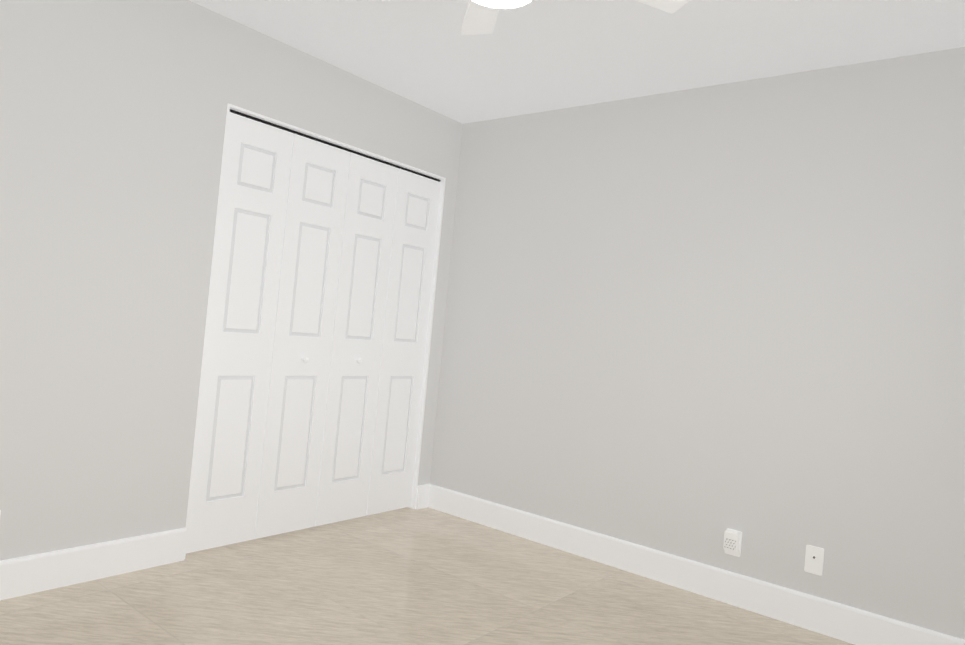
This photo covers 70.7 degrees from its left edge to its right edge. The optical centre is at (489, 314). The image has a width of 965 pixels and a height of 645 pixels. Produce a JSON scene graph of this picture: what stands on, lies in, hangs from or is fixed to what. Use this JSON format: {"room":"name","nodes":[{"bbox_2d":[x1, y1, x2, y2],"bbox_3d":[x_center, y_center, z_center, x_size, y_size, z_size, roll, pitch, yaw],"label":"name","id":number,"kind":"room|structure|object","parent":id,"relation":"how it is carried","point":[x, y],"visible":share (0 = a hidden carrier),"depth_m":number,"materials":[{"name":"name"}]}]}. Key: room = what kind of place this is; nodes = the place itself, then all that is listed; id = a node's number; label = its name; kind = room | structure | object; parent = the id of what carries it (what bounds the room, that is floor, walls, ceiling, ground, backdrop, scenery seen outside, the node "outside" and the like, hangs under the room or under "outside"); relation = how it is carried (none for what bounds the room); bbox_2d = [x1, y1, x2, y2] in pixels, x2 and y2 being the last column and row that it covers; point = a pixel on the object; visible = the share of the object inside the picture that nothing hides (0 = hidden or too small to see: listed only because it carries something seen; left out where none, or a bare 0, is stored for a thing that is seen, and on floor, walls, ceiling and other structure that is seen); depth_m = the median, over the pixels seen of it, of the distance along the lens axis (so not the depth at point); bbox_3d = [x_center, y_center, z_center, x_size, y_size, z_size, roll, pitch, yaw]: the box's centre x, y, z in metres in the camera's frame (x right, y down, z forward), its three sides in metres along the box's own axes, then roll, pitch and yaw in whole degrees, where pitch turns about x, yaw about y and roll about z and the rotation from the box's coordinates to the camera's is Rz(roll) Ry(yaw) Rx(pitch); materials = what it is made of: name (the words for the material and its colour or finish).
{"room":"empty bedroom","nodes":[
{"label":"empty bedroom","id":0,"kind":"room"},
{"bbox_2d":[0,0,462,560],"bbox_3d":[-1.502,-0.145,2.891,0.150,2.440,3.964,4,-2,38],"label":"wall","id":1,"kind":"structure","parent":0,"point":[112,122],"depth_m":2.76,"materials":[{"name":"grey paint"}]},
{"bbox_2d":[0,528,186,599],"bbox_3d":[-2.008,0.950,2.222,0.016,0.142,2.088,4,-2,38],"label":"baseboard","id":2,"kind":"structure","parent":1,"relation":"attached to","point":[26,575],"depth_m":2.72,"materials":[{"name":"white paint"}]},
{"bbox_2d":[186,109,440,552],"bbox_3d":[-0.851,0.119,3.665,0.088,2.037,1.456,4,-2,38],"label":"bifold closet door","id":3,"kind":"structure","parent":1,"relation":"in","point":[309,414],"depth_m":3.54,"materials":[{"name":"white paint"}]},
{"bbox_2d":[184,103,445,558],"bbox_3d":[-0.885,0.117,3.692,0.152,2.064,1.482,4,-2,38],"label":"trim","id":4,"kind":"structure","parent":1,"relation":"attached to","point":[435,264],"depth_m":3.72,"materials":[{"name":"white paint"}]},
{"bbox_2d":[0,507,853,644],"bbox_3d":[-0.570,1.191,1.238,3.815,0.120,5.314,4,-2,38],"label":"floor","id":5,"kind":"structure","parent":0,"point":[410,576],"depth_m":2.83,"materials":[{"name":"tile"}]},
{"bbox_2d":[189,0,964,123],"bbox_3d":[-0.339,-1.358,1.291,3.815,0.120,5.314,4,-2,38],"label":"ceiling","id":6,"kind":"structure","parent":0,"point":[534,56],"depth_m":2.99,"materials":[{"name":"white paint"}]},
{"bbox_2d":[461,0,688,34],"bbox_3d":[0.047,-1.065,1.839,1.244,0.371,1.250,4,-2,38],"label":"fan","id":7,"kind":"object","parent":6,"relation":"hanging from","point":[480,17],"visible":1,"depth_m":2.29,"materials":[{"name":"white"}]},
{"bbox_2d":[430,47,964,639],"bbox_3d":[1.099,0.100,3.319,3.715,2.440,0.150,4,-2,38],"label":"wall","id":8,"kind":"structure","parent":0,"point":[692,323],"depth_m":3.19,"materials":[{"name":"grey paint"}]},
{"bbox_2d":[420,484,964,644],"bbox_3d":[0.934,1.237,3.239,3.390,0.142,0.016,4,-2,38],"label":"baseboard","id":9,"kind":"structure","parent":8,"relation":"attached to","point":[849,624],"depth_m":3.19,"materials":[{"name":"white paint"}]},
{"bbox_2d":[723,528,741,556],"bbox_3d":[1.104,1.044,3.103,0.070,0.114,0.046,4,-2,38],"label":"air freshener","id":10,"kind":"object","parent":8,"relation":"attached to","point":[732,542],"visible":1,"depth_m":3.09,"materials":[{"name":"white plastic"}]},
{"bbox_2d":[804,545,823,575],"bbox_3d":[1.386,1.049,2.906,0.070,0.114,0.008,4,-2,38],"label":"outlet","id":11,"kind":"object","parent":8,"relation":"attached to","point":[814,556],"visible":1,"depth_m":2.90,"materials":[{"name":"white plastic"}]}
]}

